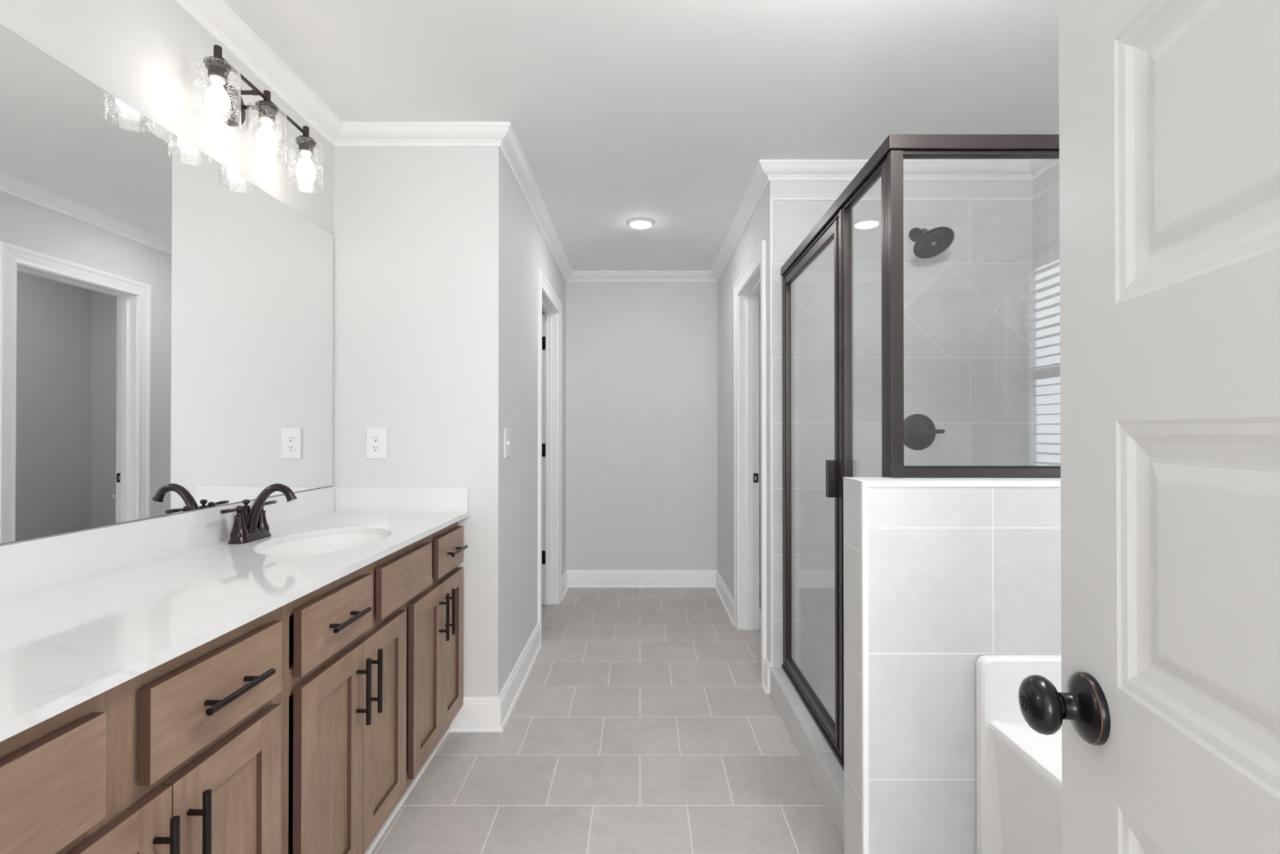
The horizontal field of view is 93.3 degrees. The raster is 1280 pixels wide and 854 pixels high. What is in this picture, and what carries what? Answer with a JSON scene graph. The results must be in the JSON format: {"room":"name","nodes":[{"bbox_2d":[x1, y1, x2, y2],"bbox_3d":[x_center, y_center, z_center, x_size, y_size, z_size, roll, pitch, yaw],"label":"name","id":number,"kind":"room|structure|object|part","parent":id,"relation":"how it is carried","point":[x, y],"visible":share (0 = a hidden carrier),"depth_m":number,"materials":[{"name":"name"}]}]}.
{"room":"bathroom","nodes":[
{"label":"bathroom","id":0,"kind":"room"},
{"bbox_2d":[0,0,333,545],"bbox_3d":[-1.332,-0.003,1.149,0.137,2.466,2.677,0,0,0],"label":"wall","id":1,"kind":"structure","parent":0,"point":[142,53],"depth_m":1.63,"materials":[{"name":"white paint"}]},
{"bbox_2d":[0,24,333,543],"bbox_3d":[-1.266,-0.282,1.290,0.004,1.028,2.377,0,0,0],"label":"mirror","id":2,"kind":"object","parent":1,"relation":"attached to","point":[166,319],"visible":1,"depth_m":1.52,"materials":[{"name":"grey mirror"}]},
{"bbox_2d":[0,485,337,599],"bbox_3d":[-1.259,0.287,1.269,0.019,0.104,2.431,0,0,0],"label":"backsplash","id":3,"kind":"structure","parent":1,"relation":"attached to","point":[35,564],"depth_m":1.47,"materials":[{"name":"white stone"}]},
{"bbox_2d":[173,0,341,146],"bbox_3d":[-1.239,-1.199,1.213,0.062,0.072,2.562,0,0,0],"label":"crown molding","id":4,"kind":"structure","parent":1,"relation":"attached to","point":[216,17],"depth_m":1.97,"materials":[{"name":"white paint"}]},
{"bbox_2d":[193,44,323,193],"bbox_3d":[-1.182,-0.934,1.852,0.184,0.226,0.537,0,0,0],"label":"vanity light","id":5,"kind":"object","parent":1,"relation":"attached to","point":[222,98],"visible":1,"depth_m":1.83,"materials":[{"name":"glass"}]},
{"bbox_3d":[-1.143,-0.900,1.636,0.105,0.154,0.105,0,0,0],"label":"lamp shade","id":6,"kind":"part","parent":5,"relation":"part of","materials":[{"name":"clear glass"}]},
{"bbox_3d":[-1.143,-0.891,1.636,0.058,0.085,0.058,0,0,0],"label":"light bulb","id":7,"kind":"part","parent":5,"relation":"part of","materials":[{"name":"white glass"}]},
{"bbox_3d":[-1.194,-1.002,1.810,0.103,0.015,0.015,0,0,0],"label":"arm","id":8,"kind":"part","parent":5,"relation":"part of","materials":[{"name":"brown metal"}]},
{"bbox_3d":[-1.194,-1.001,1.894,0.103,0.015,0.015,0,0,0],"label":"arm","id":9,"kind":"part","parent":5,"relation":"part of","materials":[{"name":"brown metal"}]},
{"bbox_3d":[-1.143,-0.890,1.852,0.058,0.085,0.058,0,0,0],"label":"light bulb","id":10,"kind":"part","parent":5,"relation":"part of","materials":[{"name":"white glass"}]},
{"bbox_3d":[-1.143,-0.898,1.852,0.105,0.154,0.105,0,0,0],"label":"lamp shade","id":11,"kind":"part","parent":5,"relation":"part of","materials":[{"name":"clear glass"}]},
{"bbox_3d":[-1.143,-0.897,2.068,0.105,0.154,0.105,0,0,0],"label":"lamp shade","id":12,"kind":"part","parent":5,"relation":"part of","materials":[{"name":"clear glass"}]},
{"bbox_3d":[-1.143,-0.888,2.068,0.058,0.085,0.058,0,0,0],"label":"light bulb","id":13,"kind":"part","parent":5,"relation":"part of","materials":[{"name":"white glass"}]},
{"bbox_2d":[333,146,505,726],"bbox_3d":[-0.986,0.006,2.545,0.806,2.466,0.115,0,0,0],"label":"wall partition","id":14,"kind":"structure","parent":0,"point":[419,235],"depth_m":2.49,"materials":[{"name":"white paint"}]},
{"bbox_2d":[365,427,386,458],"bbox_3d":[-1.085,0.068,2.482,0.085,0.128,0.008,0,0,0],"label":"outlet","id":15,"kind":"object","parent":14,"relation":"attached to","point":[375,437],"visible":1,"depth_m":2.48,"materials":[{"name":"white plastic"}]},
{"bbox_2d":[371,444,380,452],"bbox_3d":[-1.085,0.088,2.479,0.036,0.030,0.002,0,0,0],"label":"receptacle","id":16,"kind":"object","parent":15,"relation":"attached to","point":[375,448],"depth_m":2.48,"materials":[{"name":"grey plastic"}]},
{"bbox_2d":[371,435,380,442],"bbox_3d":[-1.085,0.049,2.480,0.036,0.030,0.002,0,0,0],"label":"receptacle","id":17,"kind":"object","parent":15,"relation":"attached to","point":[375,438],"depth_m":2.48,"materials":[{"name":"grey plastic"}]},
{"bbox_2d":[333,121,510,146],"bbox_3d":[-0.892,-1.192,2.464,0.743,0.072,0.062,0,0,0],"label":"crown molding","id":18,"kind":"structure","parent":14,"relation":"attached to","point":[351,134],"depth_m":2.45,"materials":[{"name":"white paint"}]},
{"bbox_2d":[504,160,565,683],"bbox_3d":[-0.645,0.013,3.676,0.125,2.466,2.148,0,0,0],"label":"wall","id":19,"kind":"structure","parent":0,"point":[526,251],"depth_m":2.99,"materials":[{"name":"white paint"}]},
{"bbox_2d":[449,622,542,732],"bbox_3d":[-0.666,1.176,2.945,0.218,0.132,0.983,0,0,0],"label":"baseboard","id":20,"kind":"structure","parent":19,"relation":"attached to","point":[477,713],"depth_m":2.48,"materials":[{"name":"white paint"}]},
{"bbox_2d":[503,428,510,457],"bbox_3d":[-0.574,0.070,2.632,0.017,0.128,0.085,0,0,0],"label":"light switch","id":21,"kind":"object","parent":19,"relation":"attached to","point":[506,442],"visible":1,"depth_m":2.61,"materials":[{"name":"white plastic"}]},
{"bbox_2d":[498,122,573,281],"bbox_3d":[-0.552,-1.184,3.595,0.062,0.072,2.325,0,0,0],"label":"crown molding","id":22,"kind":"structure","parent":19,"relation":"attached to","point":[510,148],"depth_m":3.09,"materials":[{"name":"white paint"}]},
{"bbox_2d":[542,313,545,604],"bbox_3d":[-1.018,0.222,4.235,0.718,2.032,0.044,0,0,0],"label":"door","id":23,"kind":"structure","parent":19,"relation":"in","point":[543,314],"depth_m":4.22,"materials":[{"name":"white paint"}]},
{"bbox_2d":[537,269,561,643],"bbox_3d":[-0.636,0.175,3.901,0.144,2.145,0.911,0,0,0],"label":"door frame","id":24,"kind":"structure","parent":19,"relation":"attached to","point":[551,313],"depth_m":4.26,"materials":[{"name":"white paint"}]},
{"bbox_2d":[370,587,844,853],"bbox_3d":[-0.054,1.270,2.337,4.092,0.135,5.070,0,0,0],"label":"floor","id":25,"kind":"structure","parent":0,"point":[642,720],"depth_m":2.27,"materials":[{"name":"tile"}]},
{"bbox_2d":[0,607,281,853],"bbox_3d":[-0.980,0.791,0.664,0.562,0.872,1.215,0,0,0],"label":"vanity cabinet","id":26,"kind":"object","parent":25,"relation":"on","point":[182,755],"visible":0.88,"depth_m":0.94,"materials":[{"name":"brown wood"}]},
{"bbox_3d":[-0.748,0.843,0.807,0.019,0.560,0.288,0,0,1],"label":"door","id":27,"kind":"part","parent":26,"relation":"part of","materials":[{"name":"brown wood"}]},
{"bbox_3d":[-0.774,0.380,0.667,0.018,0.050,1.213,0,0,1],"label":"rail","id":28,"kind":"part","parent":26,"relation":"part of","materials":[{"name":"brown wood"}]},
{"bbox_3d":[-0.774,0.550,0.666,0.018,0.055,1.213,0,0,1],"label":"rail","id":29,"kind":"part","parent":26,"relation":"part of","materials":[{"name":"brown wood"}]},
{"bbox_3d":[-0.720,0.679,0.919,0.038,0.168,0.012,0,0,0],"label":"handle","id":30,"kind":"part","parent":26,"relation":"part of","materials":[{"name":"brown metal"}]},
{"bbox_3d":[-0.720,0.679,0.986,0.038,0.168,0.012,0,0,0],"label":"handle","id":31,"kind":"part","parent":26,"relation":"part of","materials":[{"name":"brown metal"}]},
{"bbox_3d":[-0.745,0.469,1.076,0.019,0.146,0.329,0,0,1],"label":"drawer","id":32,"kind":"part","parent":26,"relation":"part of","materials":[{"name":"brown wood"}]},
{"bbox_3d":[-0.745,0.845,1.094,0.019,0.560,0.283,0,0,1],"label":"door","id":33,"kind":"part","parent":26,"relation":"part of","materials":[{"name":"brown wood"}]},
{"bbox_3d":[-0.750,0.845,1.094,0.006,0.440,0.163,0,0,1],"label":"panel","id":34,"kind":"part","parent":26,"relation":"part of","materials":[{"name":"brown wood"}]},
{"bbox_2d":[0,485,469,742],"bbox_3d":[-0.987,0.296,1.269,0.574,0.122,2.431,0,0,0],"label":"countertop","id":35,"kind":"structure","parent":26,"relation":"on","point":[84,614],"depth_m":1.27,"materials":[{"name":"white stone"}]},
{"bbox_2d":[220,483,297,544],"bbox_3d":[-1.175,0.256,1.829,0.195,0.170,0.194,0,0,41],"label":"faucet","id":36,"kind":"object","parent":35,"relation":"on","point":[250,524],"visible":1,"depth_m":1.82,"materials":[{"name":"brown metal"}]},
{"bbox_3d":[-1.184,0.241,1.746,0.016,0.012,0.066,0,0,0],"label":"lever","id":37,"kind":"part","parent":36,"relation":"part of","materials":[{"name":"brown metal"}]},
{"bbox_3d":[-1.184,0.277,1.786,0.047,0.088,0.047,0,0,0],"label":"handle","id":38,"kind":"part","parent":36,"relation":"part of","materials":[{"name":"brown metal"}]},
{"bbox_3d":[-1.197,0.270,1.836,0.042,0.102,0.042,0,0,0],"label":"lift rod","id":39,"kind":"part","parent":36,"relation":"part of","materials":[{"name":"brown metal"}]},
{"bbox_3d":[-1.184,0.277,1.887,0.047,0.088,0.047,0,0,0],"label":"handle","id":40,"kind":"part","parent":36,"relation":"part of","materials":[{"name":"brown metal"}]},
{"bbox_3d":[-1.184,0.242,1.927,0.016,0.012,0.066,0,0,0],"label":"lever","id":41,"kind":"part","parent":36,"relation":"part of","materials":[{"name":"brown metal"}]},
{"bbox_3d":[-1.124,0.246,1.837,0.161,0.149,0.043,0,0,0],"label":"spout","id":42,"kind":"part","parent":36,"relation":"part of","materials":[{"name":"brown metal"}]},
{"bbox_2d":[257,533,388,579],"bbox_3d":[-0.949,0.438,1.835,0.370,0.154,0.510,0,0,0],"label":"sink","id":43,"kind":"object","parent":35,"relation":"in","point":[327,543],"visible":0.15,"depth_m":2.01,"materials":[{"name":"white ceramic"}]},
{"bbox_3d":[-0.719,0.468,1.076,0.040,0.012,0.168,0,0,0],"label":"handle","id":44,"kind":"part","parent":26,"relation":"part of","materials":[{"name":"brown metal"}]},
{"bbox_2d":[280,521,467,853],"bbox_3d":[-0.974,0.799,1.875,0.575,0.872,1.203,0,0,0],"label":"vanity cabinet","id":45,"kind":"object","parent":25,"relation":"on","point":[372,669],"visible":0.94,"depth_m":1.63,"materials":[{"name":"brown wood"}]},
{"bbox_3d":[-0.742,0.847,1.451,0.019,0.560,0.284,0,0,1],"label":"door","id":46,"kind":"part","parent":45,"relation":"part of","materials":[{"name":"brown wood"}]},
{"bbox_3d":[-0.746,0.847,1.451,0.006,0.440,0.164,0,0,1],"label":"panel","id":47,"kind":"part","parent":45,"relation":"part of","materials":[{"name":"brown wood"}]},
{"bbox_3d":[-0.741,0.471,1.480,0.019,0.146,0.338,0,0,1],"label":"drawer","id":48,"kind":"part","parent":45,"relation":"part of","materials":[{"name":"brown wood"}]},
{"bbox_3d":[-0.715,0.471,1.480,0.040,0.012,0.168,0,0,0],"label":"handle","id":49,"kind":"part","parent":45,"relation":"part of","materials":[{"name":"brown metal"}]},
{"bbox_3d":[-0.714,0.683,1.561,0.038,0.168,0.012,0,0,0],"label":"handle","id":50,"kind":"part","parent":45,"relation":"part of","materials":[{"name":"brown metal"}]},
{"bbox_3d":[-0.762,0.388,1.878,0.018,0.050,1.201,0,0,1],"label":"rail","id":51,"kind":"part","parent":45,"relation":"part of","materials":[{"name":"brown wood"}]},
{"bbox_3d":[-0.762,0.557,1.877,0.018,0.055,1.201,0,0,1],"label":"rail","id":52,"kind":"part","parent":45,"relation":"part of","materials":[{"name":"brown wood"}]},
{"bbox_3d":[-0.713,0.683,1.628,0.038,0.168,0.012,0,0,0],"label":"handle","id":53,"kind":"part","parent":45,"relation":"part of","materials":[{"name":"brown metal"}]},
{"bbox_3d":[-0.739,0.849,1.739,0.019,0.560,0.288,0,0,1],"label":"door","id":54,"kind":"part","parent":45,"relation":"part of","materials":[{"name":"brown wood"}]},
{"bbox_3d":[-0.743,0.849,1.739,0.006,0.440,0.168,0,0,1],"label":"panel","id":55,"kind":"part","parent":45,"relation":"part of","materials":[{"name":"brown wood"}]},
{"bbox_2d":[364,726,449,853],"bbox_3d":[-0.790,1.224,1.264,0.017,0.014,2.420,0,0,0],"label":"trim","id":56,"kind":"structure","parent":45,"relation":"attached to","point":[409,788],"depth_m":2.00,"materials":[{"name":"white paint"}]},
{"bbox_3d":[-0.735,0.851,2.079,0.019,0.560,0.274,0,0,1],"label":"door","id":57,"kind":"part","parent":45,"relation":"part of","materials":[{"name":"brown wood"}]},
{"bbox_3d":[-0.740,0.851,2.079,0.006,0.440,0.154,0,0,1],"label":"panel","id":58,"kind":"part","parent":45,"relation":"part of","materials":[{"name":"brown wood"}]},
{"bbox_3d":[-0.708,0.687,2.184,0.038,0.168,0.012,0,0,0],"label":"handle","id":59,"kind":"part","parent":45,"relation":"part of","materials":[{"name":"brown metal"}]},
{"bbox_3d":[-0.733,0.477,2.325,0.019,0.146,0.300,0,0,1],"label":"drawer","id":60,"kind":"part","parent":45,"relation":"part of","materials":[{"name":"brown wood"}]},
{"bbox_3d":[-0.707,0.687,2.251,0.038,0.168,0.012,0,0,0],"label":"handle","id":61,"kind":"part","parent":45,"relation":"part of","materials":[{"name":"brown metal"}]},
{"bbox_3d":[-0.733,0.853,2.345,0.019,0.560,0.254,0,0,1],"label":"door","id":62,"kind":"part","parent":45,"relation":"part of","materials":[{"name":"brown wood"}]},
{"bbox_3d":[-0.737,0.853,2.345,0.006,0.440,0.134,0,0,1],"label":"panel","id":63,"kind":"part","parent":45,"relation":"part of","materials":[{"name":"brown wood"}]},
{"bbox_3d":[-0.706,0.476,2.325,0.040,0.012,0.168,0,0,0],"label":"handle","id":64,"kind":"part","parent":45,"relation":"part of","materials":[{"name":"brown metal"}]},
{"bbox_2d":[769,666,844,842],"bbox_3d":[0.668,1.174,2.209,0.133,0.126,1.194,0,0,0],"label":"shower curb","id":65,"kind":"object","parent":25,"relation":"on","point":[827,774],"visible":0.51,"depth_m":2.15,"materials":[{"name":"tile"}]},
{"bbox_2d":[781,134,1060,770],"bbox_3d":[1.229,0.173,2.196,1.202,1.878,1.227,0,0,0],"label":"shower frame","id":66,"kind":"object","parent":65,"relation":"on","point":[886,162],"visible":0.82,"depth_m":1.75,"materials":[{"name":"brown metal"}]},
{"bbox_3d":[0.672,0.189,2.398,0.027,1.770,0.764,0,0,0],"label":"door","id":67,"kind":"part","parent":66,"relation":"part of","materials":[{"name":"clear glass"}]},
{"bbox_3d":[0.644,0.173,2.030,0.032,0.125,0.028,0,0,0],"label":"handle","id":68,"kind":"part","parent":66,"relation":"part of","materials":[{"name":"brown metal"}]},
{"bbox_3d":[0.678,-0.299,1.607,0.033,0.864,0.031,0,0,0],"label":"corner post","id":69,"kind":"part","parent":66,"relation":"part of","materials":[{"name":"brown metal"}]},
{"bbox_3d":[1.262,0.118,1.605,1.135,0.030,0.024,0,0,0],"label":"sill","id":70,"kind":"part","parent":66,"relation":"part of","materials":[{"name":"brown metal"}]},
{"bbox_2d":[976,654,1062,853],"bbox_3d":[1.329,0.889,0.705,1.019,0.677,1.531,0,0,0],"label":"bathtub","id":71,"kind":"object","parent":25,"relation":"on","point":[1019,767],"visible":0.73,"depth_m":1.41,"materials":[{"name":"white plastic"}]},
{"bbox_2d":[989,720,1062,853],"bbox_3d":[1.335,0.961,0.694,1.006,0.532,1.509,0,0,0],"label":"basin","id":72,"kind":"object","parent":71,"relation":"in","point":[1025,764],"depth_m":1.34,"materials":[{"name":"white plastic"}]},
{"bbox_2d":[222,0,1058,271],"bbox_3d":[-0.054,-1.278,2.353,4.092,0.100,5.070,0,0,0],"label":"ceiling","id":73,"kind":"structure","parent":0,"point":[666,112],"depth_m":2.13,"materials":[{"name":"white paint"}]},
{"bbox_2d":[626,217,655,228],"bbox_3d":[0.004,-1.209,3.600,0.173,0.022,0.173,0,0,0],"label":"recessed light","id":74,"kind":"object","parent":73,"relation":"in","point":[636,222],"visible":1,"depth_m":3.56,"materials":[{"name":"white plastic"}]},
{"bbox_2d":[565,281,760,569],"bbox_3d":[-0.064,0.020,4.812,4.072,2.466,0.125,0,0,0],"label":"wall","id":75,"kind":"structure","parent":0,"point":[642,357],"depth_m":4.75,"materials":[{"name":"white paint"}]},
{"bbox_2d":[566,271,716,281],"bbox_3d":[0.013,-1.177,4.726,1.192,0.072,0.062,0,0,0],"label":"crown molding","id":76,"kind":"structure","parent":75,"relation":"attached to","point":[576,276],"depth_m":4.72,"materials":[{"name":"white paint"}]},
{"bbox_2d":[561,569,733,625],"bbox_3d":[0.013,1.184,4.274,1.192,0.132,0.937,0,0,0],"label":"baseboard","id":77,"kind":"structure","parent":75,"relation":"attached to","point":[571,578],"depth_m":4.73,"materials":[{"name":"white paint"}]},
{"bbox_2d":[717,190,765,598],"bbox_3d":[0.671,0.014,3.837,0.125,2.466,1.825,0,0,0],"label":"wall","id":78,"kind":"structure","parent":0,"point":[754,233],"depth_m":4.19,"materials":[{"name":"white paint"}]},
{"bbox_2d":[710,160,769,281],"bbox_3d":[0.578,-1.183,3.764,0.062,0.072,1.987,0,0,0],"label":"crown molding","id":79,"kind":"structure","parent":78,"relation":"attached to","point":[759,181],"depth_m":3.41,"materials":[{"name":"white paint"}]},
{"bbox_2d":[733,240,766,682],"bbox_3d":[0.662,0.172,3.362,0.144,2.145,0.893,0,0,0],"label":"door frame","id":80,"kind":"structure","parent":78,"relation":"attached to","point":[748,297],"depth_m":3.72,"materials":[{"name":"white paint"}]},
{"bbox_2d":[753,473,758,482],"bbox_3d":[0.713,0.313,3.717,0.030,0.056,0.003,0,0,0],"label":"strike plate","id":81,"kind":"object","parent":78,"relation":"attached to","point":[755,475],"visible":1,"depth_m":3.72,"materials":[{"name":"brown metal"}]},
{"bbox_2d":[759,569,760,628],"bbox_3d":[1.288,1.181,3.830,1.108,0.132,1.825,0,0,0],"label":"baseboard","id":82,"kind":"structure","parent":78,"relation":"attached to","point":[759,570],"depth_m":3.74,"materials":[{"name":"white paint"}]},
{"bbox_2d":[761,657,770,693],"bbox_3d":[0.596,1.175,2.860,0.026,0.132,0.094,0,0,0],"label":"baseboard","id":83,"kind":"structure","parent":78,"relation":"attached to","point":[766,683],"depth_m":2.84,"materials":[{"name":"white paint"}]},
{"bbox_2d":[765,181,1032,663],"bbox_3d":[1.226,0.008,2.876,1.233,2.466,0.099,0,0,0],"label":"wall","id":84,"kind":"structure","parent":0,"point":[775,189],"depth_m":2.83,"materials":[{"name":"white paint"}]},
{"bbox_2d":[759,160,1032,181],"bbox_3d":[1.194,-1.189,2.801,1.295,0.072,0.062,0,0,0],"label":"crown molding","id":85,"kind":"structure","parent":84,"relation":"attached to","point":[775,170],"depth_m":2.79,"materials":[{"name":"white paint"}]},
{"bbox_2d":[771,200,1033,686],"bbox_3d":[1.226,0.091,2.820,1.233,2.300,0.010,0,0,0],"label":"shower tile","id":86,"kind":"structure","parent":84,"relation":"attached to","point":[968,306],"depth_m":2.82,"materials":[{"name":"grey tile"}]},
{"bbox_2d":[903,413,945,449],"bbox_3d":[1.295,0.024,2.774,0.172,0.169,0.081,0,0,0],"label":"shower valve","id":87,"kind":"object","parent":86,"relation":"attached to","point":[920,431],"visible":0.96,"depth_m":2.81,"materials":[{"name":"brown metal"}]},
{"bbox_3d":[1.330,0.022,2.749,0.104,0.028,0.024,0,0,12],"label":"lever","id":88,"kind":"part","parent":87,"relation":"part of","materials":[{"name":"brown metal"}]},
{"bbox_2d":[908,226,954,258],"bbox_3d":[1.290,-0.845,2.701,0.171,0.172,0.239,0,0,0],"label":"showerhead","id":89,"kind":"object","parent":86,"relation":"attached to","point":[931,243],"visible":1,"depth_m":2.66,"materials":[{"name":"brown metal"}]},
{"bbox_3d":[1.286,-0.875,2.743,0.026,0.064,0.132,0,0,0],"label":"arm","id":90,"kind":"part","parent":89,"relation":"part of","materials":[{"name":"brown metal"}]},
{"bbox_2d":[769,182,1059,666],"bbox_3d":[1.225,0.084,2.221,1.234,2.307,1.204,0,0,0],"label":"trim","id":91,"kind":"structure","parent":84,"relation":"attached to","point":[1056,184],"depth_m":2.82,"materials":[{"name":"white paint"}]},
{"bbox_2d":[843,476,1061,853],"bbox_3d":[1.193,0.683,1.545,1.298,1.100,0.142,0,0,0],"label":"wall","id":92,"kind":"structure","parent":0,"point":[941,575],"depth_m":1.48,"materials":[{"name":"white tile"}]},
{"bbox_2d":[1032,164,1059,197],"bbox_3d":[1.907,0.004,2.280,0.130,2.466,4.940,0,0,0],"label":"wall","id":93,"kind":"structure","parent":0,"point":[1051,178],"depth_m":2.74,"materials":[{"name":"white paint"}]},
{"bbox_2d":[1028,159,1059,181],"bbox_3d":[1.811,-1.198,1.383,0.062,0.072,2.900,0,0,0],"label":"crown molding","id":94,"kind":"structure","parent":93,"relation":"attached to","point":[1037,167],"depth_m":2.74,"materials":[{"name":"white paint"}]},
{"bbox_2d":[1032,184,1060,465],"bbox_3d":[1.837,0.087,2.217,0.010,2.300,1.195,0,0,0],"label":"window blind","id":95,"kind":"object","parent":93,"relation":"attached to","point":[1046,207],"depth_m":2.73,"materials":[{"name":"white plastic"}]},
{"bbox_3d":[0.289,-0.011,-0.132,3.106,2.466,0.115,0,0,0],"label":"wall","id":96,"kind":"structure","parent":0,"visible":0},
{"bbox_2d":[1017,0,1279,853],"bbox_3d":[0.396,0.197,0.312,0.099,2.032,0.766,0,0,10],"label":"door","id":97,"kind":"structure","parent":96,"relation":"in","point":[1166,707],"depth_m":0.51,"materials":[{"name":"white paint"}]},
{"bbox_3d":[0.434,0.290,0.629,0.063,0.069,0.069,0,0,10],"label":"knob","id":98,"kind":"part","parent":97,"relation":"part of","materials":[{"name":"brown metal"}]}
]}

